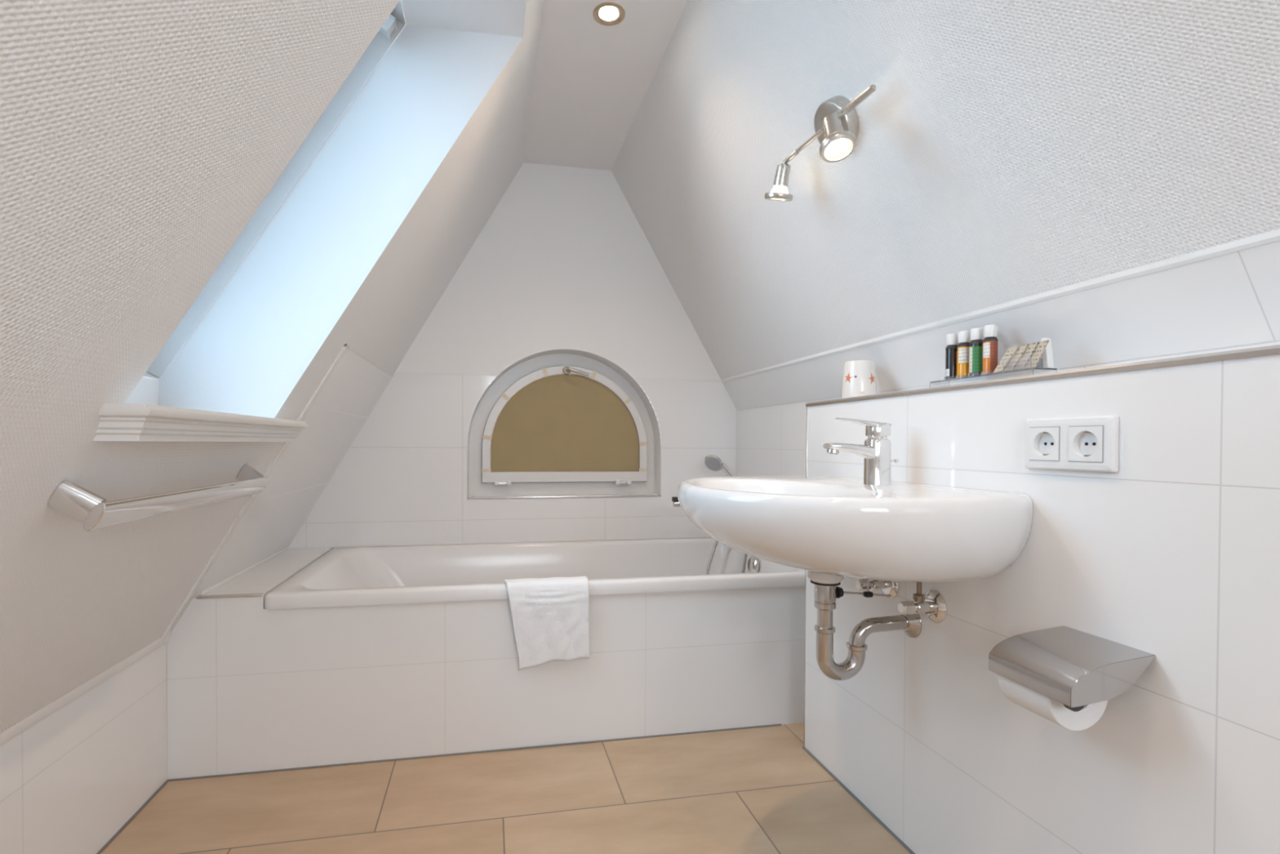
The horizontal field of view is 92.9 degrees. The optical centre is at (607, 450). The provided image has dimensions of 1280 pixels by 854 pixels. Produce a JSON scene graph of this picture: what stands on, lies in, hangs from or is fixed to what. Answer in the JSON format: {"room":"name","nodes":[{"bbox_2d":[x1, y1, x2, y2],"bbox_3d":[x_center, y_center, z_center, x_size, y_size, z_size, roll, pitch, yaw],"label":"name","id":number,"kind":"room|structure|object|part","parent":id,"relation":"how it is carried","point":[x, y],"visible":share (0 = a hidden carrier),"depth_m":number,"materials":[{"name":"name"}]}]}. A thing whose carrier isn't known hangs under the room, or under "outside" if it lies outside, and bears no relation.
{"room":"bathroom","nodes":[
{"label":"bathroom","id":0,"kind":"room"},
{"bbox_2d":[0,642,167,853],"bbox_3d":[-0.988,0.718,0.492,0.060,0.404,3.924,0,1,-11],"label":"wall","id":1,"kind":"structure","parent":0,"point":[70,780],"depth_m":1.31,"materials":[{"name":"white tile"}]},
{"bbox_2d":[96,780,168,853],"bbox_3d":[-0.883,0.903,0.123,0.006,0.003,3.055,0,1,-11],"label":"trim","id":2,"kind":"structure","parent":1,"relation":"attached to","point":[163,784],"depth_m":1.46,"materials":[{"name":"grey"}]},
{"bbox_2d":[200,547,333,595],"bbox_3d":[-1.112,0.406,2.038,0.190,0.028,0.731,0,1,-11],"label":"ledge","id":3,"kind":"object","parent":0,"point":[261,578],"depth_m":1.95,"materials":[{"name":"white tile"}]},
{"bbox_2d":[0,0,543,733],"bbox_3d":[-0.468,-0.334,0.579,1.001,1.730,3.924,0,1,-11],"label":"wall","id":4,"kind":"structure","parent":0,"point":[140,140],"depth_m":0.78,"materials":[{"name":"white paint"}]},
{"bbox_2d":[0,631,171,745],"bbox_3d":[-0.880,0.517,0.121,0.016,0.028,3.060,0,1,-11],"label":"trim","id":5,"kind":"structure","parent":4,"relation":"attached to","point":[12,731],"depth_m":1.25,"materials":[{"name":"white plastic"}]},
{"bbox_2d":[48,463,268,531],"bbox_3d":[-0.787,0.072,1.143,0.069,0.071,0.648,0,1,-11],"label":"towel rail","id":6,"kind":"object","parent":4,"relation":"attached to","point":[69,499],"visible":1,"depth_m":0.93,"materials":[{"name":"silver metal"}]},
{"bbox_3d":[-0.732,0.073,0.840,0.063,0.065,0.021,0,1,-25],"label":"post","id":7,"kind":"part","parent":6,"relation":"part of","materials":[{"name":"silver metal"}]},
{"bbox_3d":[-0.849,0.065,1.446,0.063,0.065,0.021,0,1,3],"label":"post","id":8,"kind":"part","parent":6,"relation":"part of","materials":[{"name":"silver metal"}]},
{"bbox_2d":[200,546,288,594],"bbox_3d":[-1.181,0.387,2.024,0.008,0.009,0.731,0,1,-11],"label":"trim","id":9,"kind":"structure","parent":4,"relation":"attached to","point":[225,580],"depth_m":1.93,"materials":[{"name":"white plastic"}]},
{"bbox_2d":[161,343,393,637],"bbox_3d":[-1.010,0.092,2.011,0.459,0.776,0.816,0,1,-11],"label":"trim","id":10,"kind":"structure","parent":4,"relation":"attached to","point":[346,345],"depth_m":1.62,"materials":[{"name":"white plastic"}]},
{"bbox_2d":[189,347,392,599],"bbox_3d":[-0.989,0.052,2.024,0.402,0.680,0.798,0,1,-11],"label":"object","id":11,"kind":"structure","parent":4,"relation":"attached to","point":[273,517],"depth_m":1.92,"materials":[{"name":"white tile"}]},
{"bbox_2d":[263,546,333,593],"bbox_3d":[-1.019,0.390,2.043,0.007,0.004,0.743,0,1,-11],"label":"trim","id":12,"kind":"structure","parent":4,"relation":"attached to","point":[332,547],"depth_m":1.94,"materials":[{"name":"white plastic"}]},
{"bbox_2d":[92,0,526,441],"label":"window","id":13,"kind":"structure","parent":4,"relation":"in","point":[225,372],"depth_m":1.50,"materials":[{"name":"glass"}]},
{"bbox_3d":[-0.841,-0.043,1.163,0.302,0.051,0.740,0,1,-11],"label":"sill","id":14,"kind":"part","parent":13,"relation":"part of","materials":[{"name":"white wood"}]},
{"bbox_3d":[-0.778,-0.659,1.180,0.671,1.028,0.702,0,1,-11],"label":"frame","id":15,"kind":"part","parent":13,"relation":"part of","materials":[{"name":"white plastic"}]},
{"bbox_2d":[166,586,804,778],"bbox_3d":[-0.228,0.642,1.825,1.940,0.488,0.030,0,1,-11],"label":"wall","id":16,"kind":"structure","parent":0,"point":[251,686],"depth_m":1.77,"materials":[{"name":"white tile"}]},
{"bbox_2d":[196,592,262,599],"bbox_3d":[-1.027,0.397,1.655,0.161,0.007,0.013,0,1,-11],"label":"trim","id":17,"kind":"structure","parent":16,"relation":"attached to","point":[242,595],"depth_m":1.65,"materials":[{"name":"white plastic"}]},
{"bbox_2d":[166,723,782,781],"bbox_3d":[-0.308,0.885,1.794,1.772,0.003,0.006,0,1,-11],"label":"trim","id":18,"kind":"structure","parent":16,"relation":"attached to","point":[780,724],"depth_m":1.77,"materials":[{"name":"grey"}]},
{"bbox_2d":[100,722,911,853],"bbox_3d":[0.005,0.941,0.752,2.300,0.080,4.150,0,1,-11],"label":"floor","id":19,"kind":"structure","parent":0,"point":[757,790],"depth_m":1.52,"materials":[{"name":"beige tile"}]},
{"bbox_2d":[264,537,804,609],"bbox_3d":[-0.180,0.594,2.200,1.700,0.406,0.776,0,1,-11],"label":"bathtub","id":20,"kind":"object","parent":19,"relation":"on","point":[353,575],"visible":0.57,"depth_m":2.42,"materials":[{"name":"white ceramic"}]},
{"bbox_2d":[504,575,590,670],"bbox_3d":[-0.184,0.513,1.838,0.249,0.257,0.124,0,1,-11],"label":"hand towel","id":21,"kind":"object","parent":20,"relation":"hanging from","point":[550,615],"visible":0.98,"depth_m":1.78,"materials":[{"name":"white fabric"}]},
{"bbox_3d":[0.573,0.454,2.394,0.021,0.074,0.074,0,1,-11],"label":"overflow knob","id":22,"kind":"part","parent":20,"relation":"part of","materials":[{"name":"silver metal"}]},
{"bbox_2d":[288,373,737,548],"bbox_3d":[-0.394,0.293,2.550,2.200,1.207,0.001,0,1,-11],"label":"wall","id":23,"kind":"structure","parent":0,"point":[402,478],"depth_m":2.50,"materials":[{"name":"white tile"}]},
{"bbox_2d":[334,535,710,547],"bbox_3d":[-0.249,0.385,2.576,1.695,0.006,0.005,0,1,-11],"label":"trim","id":24,"kind":"structure","parent":23,"relation":"attached to","point":[708,535],"depth_m":2.55,"materials":[{"name":"white plastic"}]},
{"bbox_2d":[394,371,721,381],"bbox_3d":[-0.174,-0.311,2.587,1.404,0.006,0.008,0,1,-11],"label":"trim","id":25,"kind":"structure","parent":23,"relation":"attached to","point":[397,372],"depth_m":2.52,"materials":[{"name":"white plastic"}]},
{"bbox_2d":[466,349,661,499],"bbox_3d":[-0.179,-0.115,2.653,0.850,0.647,0.138,0,1,-11],"label":"window","id":26,"kind":"structure","parent":23,"relation":"in","point":[554,423],"depth_m":2.67,"materials":[{"name":"white paint"}]},
{"bbox_2d":[490,374,638,471],"bbox_3d":[-0.179,-0.120,2.672,0.654,0.425,0.003,0,1,-11],"label":"blind","id":27,"kind":"object","parent":26,"relation":"attached to","point":[539,422],"depth_m":2.67,"materials":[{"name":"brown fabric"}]},
{"bbox_3d":[-0.179,-0.115,2.674,0.726,0.507,0.026,0,1,-11],"label":"sash","id":28,"kind":"part","parent":26,"relation":"part of","materials":[{"name":"white plastic"}]},
{"bbox_3d":[-0.130,-0.337,2.638,0.101,0.035,0.049,0,1,-11],"label":"handle lever","id":29,"kind":"part","parent":26,"relation":"part of","materials":[{"name":"silver metal"}]},
{"bbox_2d":[395,162,720,379],"bbox_3d":[-0.391,-0.774,2.542,2.200,0.960,0.001,0,1,-11],"label":"wall","id":30,"kind":"structure","parent":0,"point":[563,260],"depth_m":2.58,"materials":[{"name":"white paint"}]},
{"bbox_2d":[523,0,687,170],"bbox_3d":[0.197,-1.203,0.712,0.494,0.050,3.954,0,1,-11],"label":"ceiling","id":31,"kind":"structure","parent":0,"point":[592,79],"depth_m":1.94,"materials":[{"name":"white paint"}]},
{"bbox_2d":[592,2,625,26],"bbox_3d":[0.005,-1.188,1.659,0.088,0.004,0.088,0,1,-11],"label":"recessed light","id":32,"kind":"object","parent":31,"relation":"in","point":[609,12],"visible":1,"depth_m":1.66,"materials":[{"name":"gold metal"}]},
{"bbox_2d":[611,0,1279,379],"bbox_3d":[0.667,-0.667,0.795,0.605,1.060,3.924,0,1,-11],"label":"wall","id":33,"kind":"structure","parent":0,"point":[1006,151],"depth_m":1.19,"materials":[{"name":"white paint"}]},
{"bbox_2d":[764,84,875,201],"bbox_3d":[0.479,-0.682,1.360,0.144,0.198,0.379,0,1,-5],"label":"wall spotlight","id":34,"kind":"object","parent":33,"relation":"attached to","point":[836,121],"visible":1,"depth_m":1.30,"materials":[{"name":"silver metal"}]},
{"bbox_3d":[0.427,-0.642,1.511,0.049,0.035,0.047,0,1,-11],"label":"reflector glass","id":35,"kind":"part","parent":34,"relation":"part of","materials":[{"name":"white glass"}]},
{"bbox_3d":[0.443,-0.706,1.473,0.013,0.029,0.050,0,1,-31],"label":"lamp arm","id":36,"kind":"part","parent":34,"relation":"part of","materials":[{"name":"silver metal"}]},
{"bbox_3d":[0.511,-0.727,1.358,0.079,0.109,0.112,0,1,-11],"label":"mounting plate","id":37,"kind":"part","parent":34,"relation":"part of","materials":[{"name":"silver metal"}]},
{"bbox_3d":[0.474,-0.686,1.244,0.067,0.052,0.014,0,1,-37],"label":"lamp arm","id":38,"kind":"part","parent":34,"relation":"part of","materials":[{"name":"silver metal"}]},
{"bbox_2d":[737,340,1279,475],"bbox_3d":[0.973,0.380,0.868,0.050,1.086,3.924,0,1,-11],"label":"wall","id":39,"kind":"structure","parent":0,"point":[771,439],"depth_m":2.33,"materials":[{"name":"white tile"}]},
{"bbox_2d":[671,496,679,506],"bbox_3d":[0.448,0.235,2.393,0.398,0.107,0.220,0,1,-11],"label":"mixer","id":40,"kind":"object","parent":39,"relation":"attached to","point":[676,503],"visible":0.09,"depth_m":2.35,"materials":[{"name":"silver metal"}]},
{"bbox_3d":[0.418,0.200,2.386,0.328,0.039,0.026,0,1,-11],"label":"mixer lever","id":41,"kind":"part","parent":40,"relation":"part of","materials":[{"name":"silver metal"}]},
{"bbox_2d":[704,454,747,574],"bbox_3d":[0.522,0.332,2.497,0.212,0.625,0.186,0,1,-11],"label":"shower","id":42,"kind":"object","parent":40,"relation":"attached to","point":[713,462],"visible":0.41,"depth_m":2.53,"materials":[{"name":"silver metal"}]},
{"bbox_3d":[0.510,0.110,2.556,0.142,0.147,0.031,0,1,-19],"label":"handle","id":43,"kind":"part","parent":42,"relation":"part of","materials":[{"name":"silver metal"}]},
{"bbox_2d":[721,229,1279,382],"bbox_3d":[0.880,-0.284,0.841,0.011,0.014,3.824,0,1,-11],"label":"trim","id":44,"kind":"structure","parent":39,"relation":"attached to","point":[1268,237],"depth_m":1.08,"materials":[{"name":"white plastic"}]},
{"bbox_2d":[722,240,1279,409],"bbox_3d":[0.917,-0.218,0.849,0.080,0.126,3.824,0,1,-11],"label":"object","id":45,"kind":"structure","parent":39,"relation":"attached to","point":[1230,300],"depth_m":1.06,"materials":[{"name":"white tile"}]},
{"bbox_2d":[804,354,1279,853],"bbox_3d":[0.952,0.396,0.401,0.168,1.026,2.911,0,1,-11],"label":"wall","id":46,"kind":"structure","parent":0,"point":[1173,554],"depth_m":0.95,"materials":[{"name":"white tile"}]},
{"bbox_2d":[803,406,807,746],"bbox_3d":[0.595,0.377,1.813,0.008,1.026,0.006,0,1,-11],"label":"trim","id":47,"kind":"structure","parent":46,"relation":"attached to","point":[806,406],"depth_m":1.81,"materials":[{"name":"white plastic"}]},
{"bbox_2d":[677,475,1033,583],"bbox_3d":[0.422,0.178,1.297,0.530,0.211,0.694,0,1,-11],"label":"basin","id":48,"kind":"object","parent":46,"relation":"attached to","point":[833,528],"visible":1,"depth_m":1.02,"materials":[{"name":"white ceramic"}]},
{"bbox_2d":[822,417,898,484],"bbox_3d":[0.557,0.005,1.326,0.172,0.150,0.047,0,1,-11],"label":"tap","id":49,"kind":"object","parent":48,"relation":"on","point":[875,452],"visible":0.94,"depth_m":1.31,"materials":[{"name":"silver metal"}]},
{"bbox_3d":[0.629,0.023,1.340,0.026,0.008,0.008,0,1,-11],"label":"popup rod","id":50,"kind":"part","parent":49,"relation":"part of","materials":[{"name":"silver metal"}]},
{"bbox_2d":[802,746,915,853],"bbox_3d":[0.864,0.907,0.390,0.007,0.003,2.912,0,1,-11],"label":"trim","id":51,"kind":"structure","parent":46,"relation":"attached to","point":[827,770],"depth_m":1.53,"materials":[{"name":"grey"}]},
{"bbox_2d":[841,360,876,398],"bbox_3d":[0.687,-0.187,1.656,0.090,0.106,0.090,0,1,-11],"label":"tumbler","id":52,"kind":"object","parent":46,"relation":"on","point":[859,379],"visible":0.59,"depth_m":1.62,"materials":[{"name":"white ceramic"}]},
{"bbox_2d":[810,578,921,680],"bbox_3d":[0.561,0.372,1.337,0.242,0.262,0.070,0,1,-11],"label":"trap","id":53,"kind":"object","parent":46,"relation":"attached to","point":[825,595],"visible":0.95,"depth_m":1.32,"materials":[{"name":"silver metal"}]},
{"bbox_3d":[0.571,0.318,1.343,0.132,0.021,0.005,0,1,-15],"label":"linkage rod","id":54,"kind":"part","parent":53,"relation":"part of","materials":[{"name":"silver metal"}]},
{"bbox_3d":[0.577,0.282,1.342,0.003,0.082,0.003,0,1,-33],"label":"pull rod","id":55,"kind":"part","parent":53,"relation":"part of","materials":[{"name":"silver metal"}]},
{"bbox_2d":[855,578,899,598],"bbox_3d":[0.626,0.293,1.424,0.083,0.112,0.068,0,1,-11],"label":"angle valve","id":56,"kind":"object","parent":46,"relation":"attached to","point":[886,587],"visible":0.54,"depth_m":1.41,"materials":[{"name":"silver metal"}]},
{"bbox_3d":[0.598,0.315,1.419,0.027,0.029,0.029,0,1,-11],"label":"valve knob","id":57,"kind":"part","parent":56,"relation":"part of","materials":[{"name":"silver metal"}]},
{"bbox_2d":[897,582,947,622],"bbox_3d":[0.654,0.301,1.277,0.083,0.125,0.068,0,1,-11],"label":"angle valve","id":58,"kind":"object","parent":46,"relation":"attached to","point":[933,603],"visible":0.95,"depth_m":1.27,"materials":[{"name":"silver metal"}]},
{"bbox_3d":[0.627,0.330,1.272,0.027,0.029,0.029,0,1,-11],"label":"valve knob","id":59,"kind":"part","parent":58,"relation":"part of","materials":[{"name":"silver metal"}]},
{"bbox_2d":[912,592,924,603],"bbox_3d":[0.656,0.312,1.278,0.023,0.020,0.023,0,1,-11],"label":"pipe fitting","id":60,"kind":"object","parent":58,"relation":"attached to","point":[918,597],"depth_m":1.27,"materials":[{"name":"silver metal"}]},
{"bbox_2d":[929,355,1057,387],"bbox_3d":[0.772,-0.152,1.235,0.050,0.046,0.266,0,1,-11],"label":"rack","id":61,"kind":"object","parent":46,"relation":"on","point":[1020,365],"visible":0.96,"depth_m":1.16,"materials":[{"name":"white"}]},
{"bbox_2d":[945,333,958,377],"bbox_3d":[0.758,-0.203,1.334,0.026,0.101,0.026,0,1,-11],"label":"shampoo bottle","id":62,"kind":"object","parent":61,"relation":"on","point":[952,340],"visible":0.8,"depth_m":1.32,"materials":[{"name":"black plastic"}]},
{"bbox_2d":[956,330,970,375],"bbox_3d":[0.764,-0.203,1.301,0.026,0.101,0.026,0,1,-11],"label":"shampoo bottle","id":63,"kind":"object","parent":61,"relation":"on","point":[964,337],"visible":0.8,"depth_m":1.29,"materials":[{"name":"orange plastic"}]},
{"bbox_2d":[968,328,983,373],"bbox_3d":[0.771,-0.202,1.268,0.026,0.101,0.026,0,1,-11],"label":"shampoo bottle","id":64,"kind":"object","parent":61,"relation":"on","point":[975,349],"visible":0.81,"depth_m":1.26,"materials":[{"name":"green plastic"}]},
{"bbox_2d":[982,324,998,371],"bbox_3d":[0.777,-0.202,1.233,0.026,0.101,0.026,0,1,-11],"label":"shampoo bottle","id":65,"kind":"object","parent":61,"relation":"on","point":[990,342],"visible":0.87,"depth_m":1.22,"materials":[{"name":"orange plastic"}]},
{"bbox_2d":[929,367,1057,383],"bbox_3d":[0.772,-0.150,1.235,0.050,0.003,0.266,0,1,-11],"label":"shelf","id":66,"kind":"object","parent":61,"relation":"attached to","point":[1007,371],"depth_m":1.21,"materials":[{"name":"white plastic"}]},
{"bbox_2d":[992,346,1019,373],"bbox_3d":[0.769,-0.174,1.172,0.010,0.047,0.052,0,1,-27],"label":"sachet","id":67,"kind":"object","parent":61,"relation":"in","point":[1010,353],"visible":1,"depth_m":1.17,"materials":[{"name":"beige paper"}]},
{"bbox_2d":[1012,343,1028,358],"bbox_3d":[0.776,-0.174,1.154,0.010,0.048,0.049,0,1,-28],"label":"sachet","id":68,"kind":"object","parent":61,"relation":"in","point":[1021,349],"visible":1,"depth_m":1.14,"materials":[{"name":"beige paper"}]},
{"bbox_2d":[1022,342,1039,356],"bbox_3d":[0.783,-0.174,1.136,0.012,0.049,0.046,0,1,-11],"label":"sachet","id":69,"kind":"object","parent":61,"relation":"in","point":[1031,348],"visible":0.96,"depth_m":1.13,"materials":[{"name":"beige paper"}]},
{"bbox_2d":[1031,339,1049,368],"bbox_3d":[0.790,-0.175,1.118,0.012,0.050,0.043,0,1,-11],"label":"sachet","id":70,"kind":"object","parent":61,"relation":"in","point":[1042,345],"visible":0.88,"depth_m":1.11,"materials":[{"name":"beige paper"}]},
{"bbox_2d":[1040,337,1053,368],"bbox_3d":[0.810,-0.179,1.125,0.017,0.057,0.031,0,1,-11],"label":"folded card","id":71,"kind":"object","parent":61,"relation":"in","point":[1046,357],"visible":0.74,"depth_m":1.11,"materials":[{"name":"white paper"}]},
{"bbox_2d":[805,344,1279,406],"bbox_3d":[0.876,-0.116,0.379,0.016,0.012,2.914,0,1,-11],"label":"trim","id":72,"kind":"structure","parent":46,"relation":"attached to","point":[1271,349],"depth_m":0.95,"materials":[{"name":"white plastic"}]},
{"bbox_2d":[1024,415,1119,472],"bbox_3d":[0.747,-0.010,0.988,0.012,0.086,0.156,0,1,-11],"label":"double socket","id":73,"kind":"object","parent":46,"relation":"attached to","point":[1082,443],"visible":1,"depth_m":0.97,"materials":[{"name":"white plastic"}]},
{"bbox_2d":[988,625,1155,711],"bbox_3d":[0.694,0.326,0.917,0.143,0.074,0.141,0,1,-11],"label":"toilet paper holder","id":74,"kind":"object","parent":46,"relation":"attached to","point":[1075,668],"visible":1,"depth_m":0.88,"materials":[{"name":"silver metal"}]},
{"bbox_2d":[997,674,1107,730],"bbox_3d":[0.680,0.357,0.931,0.104,0.104,0.093,0,1,-11],"label":"toilet paper roll","id":75,"kind":"object","parent":74,"relation":"hanging from","point":[1055,711],"visible":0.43,"depth_m":0.89,"materials":[{"name":"white paper"}]}
]}

